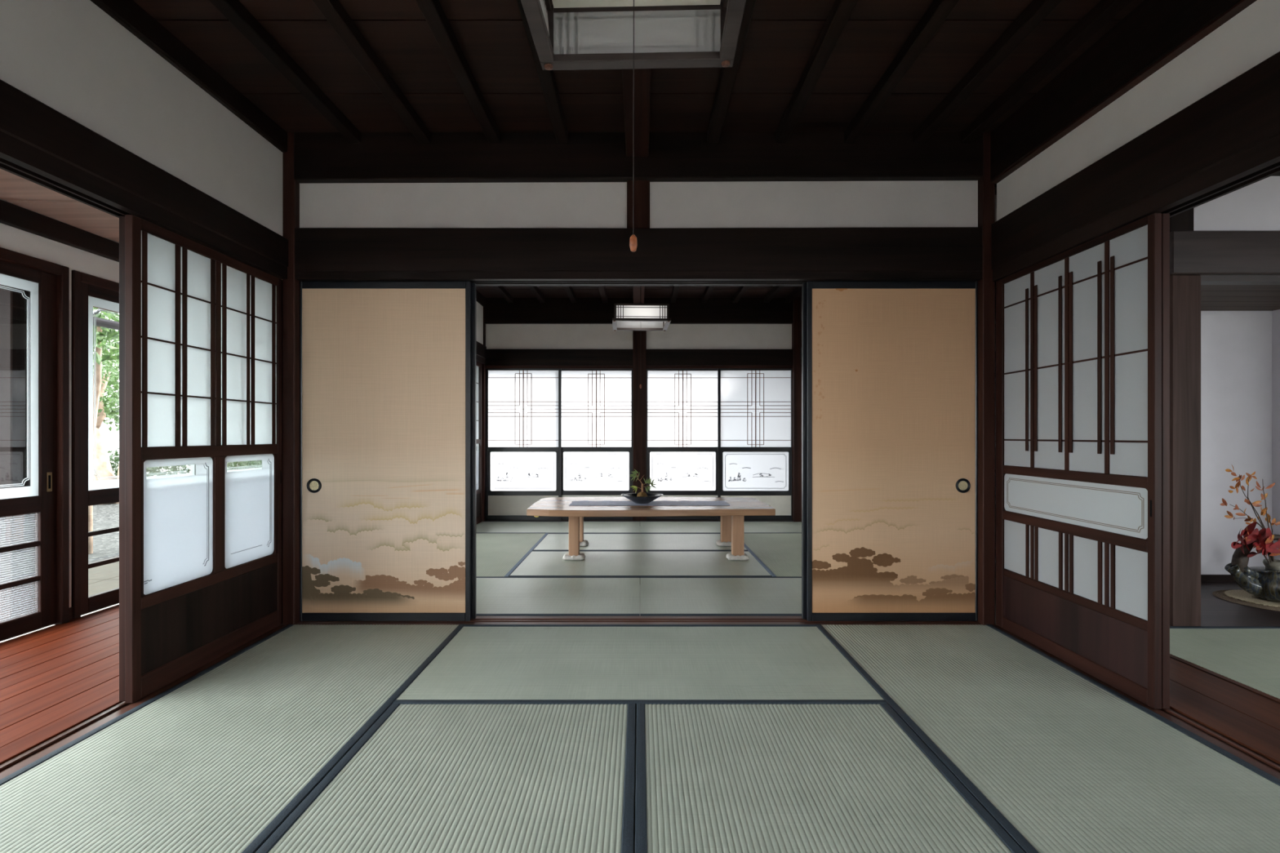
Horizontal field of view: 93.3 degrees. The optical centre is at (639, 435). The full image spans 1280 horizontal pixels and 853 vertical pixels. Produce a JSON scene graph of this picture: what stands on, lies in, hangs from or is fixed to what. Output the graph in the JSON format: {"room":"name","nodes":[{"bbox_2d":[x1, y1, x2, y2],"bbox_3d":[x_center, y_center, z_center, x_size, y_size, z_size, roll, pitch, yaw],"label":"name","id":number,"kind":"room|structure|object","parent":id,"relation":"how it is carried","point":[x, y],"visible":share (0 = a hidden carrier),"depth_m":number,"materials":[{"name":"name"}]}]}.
{"room":"traditional dwelling","nodes":[
{"label":"traditional dwelling","id":0,"kind":"room"},
{"bbox_2d":[0,199,119,642],"bbox_3d":[-3.203,0.104,2.850,0.315,2.620,8.300,0,0,0],"label":"wall","id":1,"kind":"structure","parent":0,"point":[24,231],"depth_m":3.11,"materials":[{"name":"paint"}]},
{"bbox_2d":[0,259,56,640],"bbox_3d":[-3.099,0.074,2.723,0.035,1.840,0.945,0,0,0],"label":"sliding door","id":2,"kind":"structure","parent":1,"relation":"in","point":[39,498],"depth_m":3.11,"materials":[{"name":"brown wood"}]},
{"bbox_2d":[0,247,69,624],"bbox_3d":[-3.092,0.052,0.973,0.075,1.903,4.529,0,0,0],"label":"trim","id":3,"kind":"structure","parent":1,"relation":"attached to","point":[62,273],"depth_m":3.20,"materials":[{"name":"brown wood"}]},
{"bbox_2d":[71,270,119,619],"bbox_3d":[-3.103,0.052,5.138,0.055,1.903,3.709,0,0,0],"label":"trim","id":4,"kind":"structure","parent":1,"relation":"attached to","point":[77,277],"depth_m":3.30,"materials":[{"name":"brown wood"}]},
{"bbox_2d":[80,282,195,615],"bbox_3d":[-3.100,0.074,3.791,0.032,1.840,0.938,0,0,0],"label":"sliding door","id":5,"kind":"structure","parent":1,"relation":"in","point":[101,491],"depth_m":3.41,"materials":[{"name":"brown wood"}]},
{"bbox_2d":[226,465,262,472],"bbox_3d":[-3.070,0.074,4.700,0.032,1.840,0.920,0,0,0],"label":"window","id":6,"kind":"structure","parent":1,"relation":"in","point":[260,468],"depth_m":4.68,"materials":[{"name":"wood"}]},
{"bbox_2d":[0,198,119,313],"bbox_3d":[1.135,-1.406,3.325,10.130,1.000,9.350,0,0,0],"label":"roof","id":7,"kind":"structure","parent":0,"point":[0,198],"depth_m":4.35,"materials":[{"name":"brown wood"}]},
{"bbox_2d":[93,308,119,330],"bbox_3d":[-4.054,-0.902,5.100,0.292,0.132,5.800,0,0,0],"label":"gutter","id":8,"kind":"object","parent":7,"relation":"attached to","point":[103,322],"depth_m":4.65,"materials":[{"name":"grey metal"}]},
{"bbox_2d":[0,604,121,764],"bbox_3d":[-2.514,1.011,2.875,1.130,0.026,8.248,0,0,0],"label":"floor","id":9,"kind":"structure","parent":0,"point":[54,679],"depth_m":2.46,"materials":[{"name":"brown wood"}]},
{"bbox_2d":[0,168,282,279],"bbox_3d":[-2.510,-1.151,2.850,1.220,0.050,8.300,0,0,0],"label":"ceiling","id":10,"kind":"structure","parent":0,"point":[19,191],"depth_m":2.98,"materials":[{"name":"brown wood"}]},
{"bbox_2d":[0,0,288,279],"bbox_3d":[-1.902,-1.212,1.285,0.120,0.788,3.770,0,0,0],"label":"wall","id":11,"kind":"structure","parent":0,"point":[103,108],"depth_m":2.23,"materials":[{"name":"paint"}]},
{"bbox_2d":[0,624,286,779],"bbox_3d":[-1.896,1.025,2.850,0.102,0.058,8.300,0,0,0],"label":"trim","id":12,"kind":"structure","parent":11,"relation":"attached to","point":[33,754],"depth_m":2.07,"materials":[{"name":"red wood"}]},
{"bbox_2d":[119,216,124,702],"bbox_3d":[-1.929,0.088,2.735,0.030,1.812,0.965,0,0,0],"label":"screen","id":13,"kind":"object","parent":12,"relation":"on","point":[122,219],"visible":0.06,"depth_m":2.25,"materials":[{"name":"brown wood"}]},
{"bbox_2d":[124,214,282,703],"bbox_3d":[-1.894,0.088,2.720,0.030,1.812,0.965,0,0,0],"label":"screen","id":14,"kind":"object","parent":12,"relation":"on","point":[203,325],"visible":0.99,"depth_m":2.56,"materials":[{"name":"brown wood"}]},
{"bbox_2d":[475,289,486,364],"bbox_3d":[-1.868,-1.212,5.145,0.184,0.788,3.690,0,0,0],"label":"wall","id":15,"kind":"structure","parent":0,"point":[481,349],"depth_m":6.77,"materials":[{"name":"paint"}]},
{"bbox_2d":[475,361,481,524],"bbox_3d":[-1.828,0.088,6.447,0.030,1.812,0.965,0,0,0],"label":"screen","id":16,"kind":"object","parent":15,"relation":"attached to","point":[478,366],"visible":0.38,"depth_m":6.83,"materials":[{"name":"brown wood"}]},
{"bbox_2d":[133,0,1143,156],"bbox_3d":[0.000,-1.541,1.280,3.900,0.170,3.760,0,0,0],"label":"ceiling","id":17,"kind":"structure","parent":0,"point":[349,68],"depth_m":2.57,"materials":[{"name":"brown wood"}]},
{"bbox_2d":[520,0,746,251],"bbox_3d":[-0.014,-0.923,1.285,0.480,1.065,0.480,0,0,2],"label":"pendant lamp","id":18,"kind":"object","parent":17,"relation":"hanging from","point":[566,34],"visible":1,"depth_m":1.49,"materials":[{"name":"brown wood"}]},
{"bbox_2d":[484,297,793,520],"bbox_3d":[0.000,-0.336,7.040,3.900,2.780,0.160,0,0,0],"label":"wall","id":19,"kind":"structure","parent":0,"point":[561,333],"depth_m":6.97,"materials":[{"name":"paint"}]},
{"bbox_2d":[485,368,561,519],"bbox_3d":[-1.355,0.106,7.022,0.880,1.768,0.028,0,0,0],"label":"screen","id":20,"kind":"object","parent":19,"relation":"in","point":[523,406],"visible":1,"depth_m":7.02,"materials":[{"name":"paper"}]},
{"bbox_2d":[561,368,632,519],"bbox_3d":[-0.510,0.106,7.054,0.884,1.768,0.028,0,0,0],"label":"screen","id":21,"kind":"object","parent":19,"relation":"in","point":[597,404],"visible":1,"depth_m":7.05,"materials":[{"name":"paper"}]},
{"bbox_2d":[646,368,717,519],"bbox_3d":[0.500,0.106,7.054,0.884,1.768,0.028,0,0,0],"label":"screen","id":22,"kind":"object","parent":19,"relation":"in","point":[682,404],"visible":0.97,"depth_m":7.05,"materials":[{"name":"paper"}]},
{"bbox_2d":[717,368,791,519],"bbox_3d":[1.345,0.106,7.022,0.880,1.768,0.028,0,0,0],"label":"screen","id":23,"kind":"object","parent":19,"relation":"in","point":[754,405],"visible":0.98,"depth_m":7.02,"materials":[{"name":"paper"}]},
{"bbox_2d":[475,285,801,303],"bbox_3d":[0.000,-1.541,5.145,3.900,0.170,3.690,0,0,0],"label":"ceiling","id":24,"kind":"structure","parent":0,"point":[508,293],"depth_m":6.63,"materials":[{"name":"brown wood"}]},
{"bbox_2d":[612,285,671,388],"bbox_3d":[0.006,-0.931,5.150,0.480,1.065,0.480,0,0,-2],"label":"pendant lamp","id":25,"kind":"object","parent":24,"relation":"hanging from","point":[640,316],"visible":0.9,"depth_m":4.94,"materials":[{"name":"wood"}]},
{"bbox_2d":[293,132,1279,626],"bbox_3d":[1.885,-0.281,3.645,7.430,2.650,1.030,0,0,0],"label":"wall","id":26,"kind":"structure","parent":0,"point":[524,208],"depth_m":3.17,"materials":[{"name":"paint"}]},
{"bbox_2d":[296,616,981,625],"bbox_3d":[0.000,1.024,3.248,3.690,0.059,0.153,0,0,0],"label":"door track","id":27,"kind":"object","parent":26,"relation":"attached to","point":[479,620],"depth_m":3.24,"materials":[{"name":"red wood"}]},
{"bbox_2d":[299,281,471,621],"bbox_3d":[-1.365,0.086,3.228,0.921,1.811,0.025,0,0,0],"label":"panel","id":28,"kind":"object","parent":27,"relation":"on","point":[385,366],"visible":1,"depth_m":3.22,"materials":[{"name":"paper"}]},
{"bbox_2d":[471,283,475,618],"bbox_3d":[-1.349,0.086,3.264,0.924,1.811,0.025,0,0,0],"label":"panel","id":29,"kind":"object","parent":27,"relation":"on","point":[473,285],"visible":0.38,"depth_m":3.25,"materials":[{"name":"paint"}]},
{"bbox_2d":[801,283,806,618],"bbox_3d":[1.337,0.086,3.264,0.922,1.811,0.025,0,0,0],"label":"panel","id":30,"kind":"object","parent":27,"relation":"on","point":[803,285],"visible":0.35,"depth_m":3.25,"materials":[{"name":"paint"}]},
{"bbox_2d":[806,281,977,621],"bbox_3d":[1.353,0.086,3.228,0.921,1.811,0.025,0,0,0],"label":"panel","id":31,"kind":"object","parent":27,"relation":"on","point":[892,366],"visible":1,"depth_m":3.22,"materials":[{"name":"paper"}]},
{"bbox_2d":[993,625,1279,779],"bbox_3d":[1.896,1.025,0.935,0.102,0.058,4.470,0,0,0],"label":"trim","id":32,"kind":"structure","parent":26,"relation":"attached to","point":[1247,755],"depth_m":2.02,"materials":[{"name":"red wood"}]},
{"bbox_2d":[995,213,1161,709],"bbox_3d":[1.878,0.094,2.677,0.029,1.800,0.976,0,0,0],"label":"lattice screen","id":33,"kind":"object","parent":32,"relation":"on","point":[1078,329],"visible":1,"depth_m":2.55,"materials":[{"name":"brown wood"}]},
{"bbox_2d":[1161,213,1169,708],"bbox_3d":[1.911,0.094,2.681,0.029,1.800,0.976,0,0,0],"label":"lattice screen","id":34,"kind":"object","parent":32,"relation":"on","point":[1165,216],"visible":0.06,"depth_m":2.19,"materials":[{"name":"brown wood"}]},
{"bbox_2d":[634,590,995,847],"bbox_3d":[1.240,1.225,2.900,8.720,0.338,8.400,0,0,0],"label":"floor","id":35,"kind":"structure","parent":0,"point":[995,590],"depth_m":1.91,"materials":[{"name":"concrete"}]},
{"bbox_2d":[0,624,464,852],"bbox_3d":[-1.381,1.020,2.240,0.926,0.058,1.858,0,0,0],"label":"mat","id":36,"kind":"object","parent":35,"relation":"on","point":[218,760],"visible":1,"depth_m":1.90,"materials":[{"name":"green wicker"}]},
{"bbox_2d":[282,132,302,625],"bbox_3d":[-1.843,-0.276,3.232,0.063,2.640,0.135,0,0,0],"label":"pillar","id":37,"kind":"structure","parent":35,"relation":"on","point":[291,187],"depth_m":3.17,"materials":[{"name":"brown wood"}]},
{"bbox_2d":[255,703,635,852],"bbox_3d":[-0.466,1.020,1.317,0.901,0.058,1.831,0,0,0],"label":"mat","id":38,"kind":"object","parent":35,"relation":"on","point":[423,778],"visible":1,"depth_m":1.71,"materials":[{"name":"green wicker"}]},
{"bbox_2d":[481,306,485,521],"bbox_3d":[-1.846,-0.276,7.008,0.108,2.640,0.105,0,0,0],"label":"pillar","id":39,"kind":"structure","parent":35,"relation":"on","point":[483,369],"depth_m":6.96,"materials":[{"name":"brown wood"}]},
{"bbox_2d":[475,533,548,576],"bbox_3d":[-1.385,1.020,5.180,0.918,0.058,1.878,0,0,0],"label":"mat","id":40,"kind":"object","parent":35,"relation":"on","point":[497,554],"visible":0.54,"depth_m":5.21,"materials":[{"name":"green wicker"}]},
{"bbox_2d":[475,576,639,616],"bbox_3d":[-0.922,1.020,3.784,1.843,0.058,0.911,0,0,0],"label":"mat","id":41,"kind":"object","parent":35,"relation":"on","point":[495,596],"visible":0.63,"depth_m":3.73,"materials":[{"name":"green wicker"}]},
{"bbox_2d":[475,520,639,533],"bbox_3d":[-0.922,1.020,6.553,1.843,0.058,0.863,0,0,0],"label":"mat","id":42,"kind":"object","parent":35,"relation":"on","point":[486,526],"visible":0.61,"depth_m":6.55,"materials":[{"name":"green wicker"}]},
{"bbox_2d":[392,624,887,718],"bbox_3d":[0.001,1.020,2.703,1.833,0.058,0.933,0,0,0],"label":"mat","id":43,"kind":"object","parent":35,"relation":"on","point":[482,664],"visible":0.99,"depth_m":2.59,"materials":[{"name":"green wicker"}]},
{"bbox_2d":[508,550,772,576],"bbox_3d":[0.003,1.020,4.720,1.853,0.058,0.958,0,0,0],"label":"mat","id":44,"kind":"object","parent":35,"relation":"on","point":[538,562],"visible":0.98,"depth_m":4.68,"materials":[{"name":"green wicker"}]},
{"bbox_2d":[526,497,775,560],"bbox_3d":[0.087,0.783,5.136,1.975,0.415,1.017,0,0,0],"label":"table","id":45,"kind":"object","parent":44,"relation":"on","point":[732,516],"visible":1,"depth_m":4.80,"materials":[{"name":"brown wood"}]},
{"bbox_2d":[568,500,729,505],"bbox_3d":[0.079,0.572,5.090,1.313,0.007,0.310,0,0,0],"label":"table runner","id":46,"kind":"object","parent":45,"relation":"on","point":[583,502],"visible":0.94,"depth_m":5.07,"materials":[{"name":"fabric"}]},
{"bbox_2d":[621,493,662,503],"bbox_3d":[0.018,0.536,5.090,0.354,0.072,0.354,0,0,0],"label":"bowl","id":47,"kind":"object","parent":46,"relation":"on","point":[633,497],"visible":0.95,"depth_m":5.01,"materials":[{"name":"black ceramic"}]},
{"bbox_2d":[630,469,656,496],"bbox_3d":[0.026,0.422,5.088,0.230,0.275,0.090,0,0,0],"label":"plant","id":48,"kind":"object","parent":47,"relation":"in","point":[642,493],"visible":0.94,"depth_m":5.09,"materials":[{"name":"green plant"}]},
{"bbox_2d":[533,533,746,550],"bbox_3d":[0.003,1.020,5.660,1.853,0.058,0.918,0,0,0],"label":"mat","id":49,"kind":"object","parent":35,"relation":"on","point":[552,541],"visible":0.67,"depth_m":5.64,"materials":[{"name":"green wicker"}]},
{"bbox_2d":[640,576,801,616],"bbox_3d":[0.922,1.020,3.784,1.843,0.058,0.911,0,0,0],"label":"mat","id":50,"kind":"object","parent":35,"relation":"on","point":[660,596],"visible":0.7,"depth_m":3.73,"materials":[{"name":"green wicker"}]},
{"bbox_2d":[640,520,801,533],"bbox_3d":[0.922,1.020,6.553,1.843,0.058,0.863,0,0,0],"label":"mat","id":51,"kind":"object","parent":35,"relation":"on","point":[646,526],"visible":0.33,"depth_m":6.55,"materials":[{"name":"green wicker"}]},
{"bbox_2d":[744,533,801,576],"bbox_3d":[1.387,1.020,5.180,0.913,0.058,1.878,0,0,0],"label":"mat","id":52,"kind":"object","parent":35,"relation":"on","point":[780,554],"visible":0.4,"depth_m":5.17,"materials":[{"name":"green wicker"}]},
{"bbox_2d":[791,297,801,522],"bbox_3d":[1.820,-0.276,6.995,0.110,2.640,0.130,0,0,0],"label":"pillar","id":53,"kind":"structure","parent":35,"relation":"on","point":[797,325],"depth_m":6.93,"materials":[{"name":"brown wood"}]},
{"bbox_2d":[634,703,1025,852],"bbox_3d":[0.452,1.020,1.317,0.930,0.058,1.831,0,0,0],"label":"mat","id":54,"kind":"object","parent":35,"relation":"on","point":[710,778],"visible":1,"depth_m":1.71,"materials":[{"name":"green wicker"}]},
{"bbox_2d":[975,132,995,625],"bbox_3d":[1.830,-0.276,3.232,0.064,2.640,0.135,0,0,0],"label":"pillar","id":55,"kind":"structure","parent":35,"relation":"on","point":[986,190],"depth_m":3.17,"materials":[{"name":"brown wood"}]},
{"bbox_2d":[815,624,1279,852],"bbox_3d":[1.381,1.020,2.240,0.925,0.058,1.858,0,0,0],"label":"mat","id":56,"kind":"object","parent":35,"relation":"on","point":[1061,760],"visible":0.99,"depth_m":1.90,"materials":[{"name":"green wicker"}]},
{"bbox_2d":[1169,626,1279,698],"bbox_3d":[3.325,1.020,2.679,1.828,0.058,0.916,0,0,0],"label":"mat","id":57,"kind":"object","parent":35,"relation":"on","point":[1247,655],"visible":0.62,"depth_m":2.78,"materials":[{"name":"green wicker"}]},
{"bbox_2d":[800,0,1279,364],"bbox_3d":[1.899,-1.206,3.195,0.127,0.800,7.590,0,0,0],"label":"wall","id":58,"kind":"structure","parent":0,"point":[1175,109],"depth_m":2.23,"materials":[{"name":"paint"}]},
{"bbox_2d":[1169,653,1279,764],"bbox_3d":[2.179,1.008,0.970,0.459,0.031,4.340,0,0,0],"label":"floor","id":59,"kind":"structure","parent":0,"point":[1249,717],"depth_m":2.22,"materials":[{"name":"brown wood"}]},
{"bbox_2d":[1200,582,1279,626],"bbox_3d":[3.375,1.024,3.621,1.830,0.060,0.958,0,0,0],"label":"floor","id":60,"kind":"structure","parent":0,"point":[1215,611],"depth_m":3.38,"materials":[{"name":"brown wood"}]},
{"bbox_2d":[1212,589,1279,611],"bbox_3d":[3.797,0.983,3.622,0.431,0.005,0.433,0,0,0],"label":"mat","id":61,"kind":"object","parent":60,"relation":"on","point":[1242,595],"visible":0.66,"depth_m":3.64,"materials":[{"name":"beige wicker"}]},
{"bbox_2d":[1224,534,1279,602],"bbox_3d":[3.751,0.785,3.601,0.503,0.389,0.264,0,0,0],"label":"vase","id":62,"kind":"object","parent":61,"relation":"on","point":[1262,582],"visible":0.97,"depth_m":3.57,"materials":[{"name":"ceramic"}]},
{"bbox_2d":[1220,498,1272,561],"bbox_3d":[3.617,0.603,3.596,0.342,0.455,0.036,0,0,-6],"label":"branch","id":63,"kind":"object","parent":62,"relation":"in","point":[1224,503],"visible":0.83,"depth_m":3.60,"materials":[{"name":"orange plant"}]},
{"bbox_2d":[1225,465,1271,558],"bbox_3d":[3.630,0.502,3.592,0.302,0.657,0.045,0,0,0],"label":"branch","id":64,"kind":"object","parent":62,"relation":"in","point":[1238,483],"visible":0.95,"depth_m":3.60,"materials":[{"name":"orange plant"}]},
{"bbox_2d":[1224,511,1272,559],"bbox_3d":[3.626,0.639,3.584,0.339,0.382,0.040,0,0,0],"label":"branch","id":65,"kind":"object","parent":62,"relation":"in","point":[1230,515],"visible":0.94,"depth_m":3.58,"materials":[{"name":"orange plant"}]},
{"bbox_2d":[1231,521,1270,564],"bbox_3d":[3.606,0.664,3.546,0.377,0.316,0.078,0,0,-24],"label":"flower","id":66,"kind":"object","parent":62,"relation":"in","point":[1250,535],"visible":0.98,"depth_m":3.53,"materials":[{"name":"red plant"}]},
{"bbox_2d":[1241,471,1269,553],"bbox_3d":[3.689,0.523,3.606,0.186,0.614,0.042,0,0,0],"label":"branch","id":67,"kind":"object","parent":62,"relation":"in","point":[1249,477],"visible":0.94,"depth_m":3.60,"materials":[{"name":"orange plant"}]},
{"bbox_2d":[1252,479,1275,558],"bbox_3d":[3.724,0.545,3.603,0.126,0.569,0.051,0,0,0],"label":"branch","id":68,"kind":"object","parent":62,"relation":"in","point":[1255,504],"visible":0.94,"depth_m":3.60,"materials":[{"name":"orange plant"}]},
{"bbox_2d":[1253,528,1279,562],"bbox_3d":[3.685,0.682,3.540,0.231,0.280,0.069,0,0,-16],"label":"flower","id":69,"kind":"object","parent":62,"relation":"in","point":[1264,542],"visible":0.99,"depth_m":3.53,"materials":[{"name":"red plant"}]},
{"bbox_2d":[1257,513,1279,542],"bbox_3d":[3.751,0.649,3.599,0.138,0.362,0.030,0,0,10],"label":"branch","id":70,"kind":"object","parent":62,"relation":"in","point":[1273,521],"visible":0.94,"depth_m":3.60,"materials":[{"name":"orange plant"}]},
{"bbox_2d":[1269,537,1279,561],"bbox_3d":[3.756,0.694,3.534,0.128,0.254,0.087,0,0,-33],"label":"leaf","id":71,"kind":"object","parent":62,"relation":"in","point":[1277,544],"visible":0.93,"depth_m":3.53,"materials":[{"name":"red plant"}]},
{"bbox_2d":[1200,284,1279,311],"bbox_3d":[3.375,-0.855,3.671,1.830,0.022,0.858,0,0,0],"label":"ceiling","id":72,"kind":"structure","parent":0,"point":[1213,297],"depth_m":3.70,"materials":[{"name":"brown wood"}]},
{"label":"outside","id":73,"kind":"structure","parent":0,"visible":0},
{"bbox_2d":[88,460,262,563],"bbox_3d":[-7.500,1.504,12.500,65.000,0.180,55.000,0,0,0],"label":"ground","id":74,"kind":"structure","parent":73,"point":[105,546],"depth_m":8.62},
{"bbox_2d":[41,561,119,628],"bbox_3d":[-4.670,1.394,3.500,2.452,0.040,8.992,0,0,0],"label":"path","id":75,"kind":"structure","parent":74,"relation":"on","point":[104,578],"depth_m":5.77,"materials":[{"name":"beige stone"}]},
{"bbox_2d":[88,306,119,554],"bbox_3d":[-6.329,-0.257,6.908,1.222,3.356,2.139,0,0,-43],"label":"shrub","id":76,"kind":"object","parent":74,"relation":"on","point":[101,332],"visible":0.14,"depth_m":6.80,"materials":[{"name":"green plant"}]},
{"bbox_2d":[93,311,119,504],"bbox_3d":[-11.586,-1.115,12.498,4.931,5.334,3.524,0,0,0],"label":"tree","id":77,"kind":"object","parent":74,"relation":"on","point":[104,468],"visible":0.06,"depth_m":12.43,"materials":[{"name":"green plant"}]},
{"bbox_2d":[100,423,190,476],"bbox_3d":[-17.750,0.529,19.150,8.500,1.770,0.300,0,0,0],"label":"wall","id":78,"kind":"structure","parent":74,"relation":"on","point":[111,438],"depth_m":19.00,"materials":[{"name":"white paint"}]},
{"bbox_2d":[106,448,262,479],"bbox_3d":[-14.172,0.862,15.216,10.585,1.314,1.438,0,0,0],"label":"hedge","id":79,"kind":"object","parent":74,"relation":"on","point":[152,470],"visible":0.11,"depth_m":15.08,"materials":[{"name":"green plant"}]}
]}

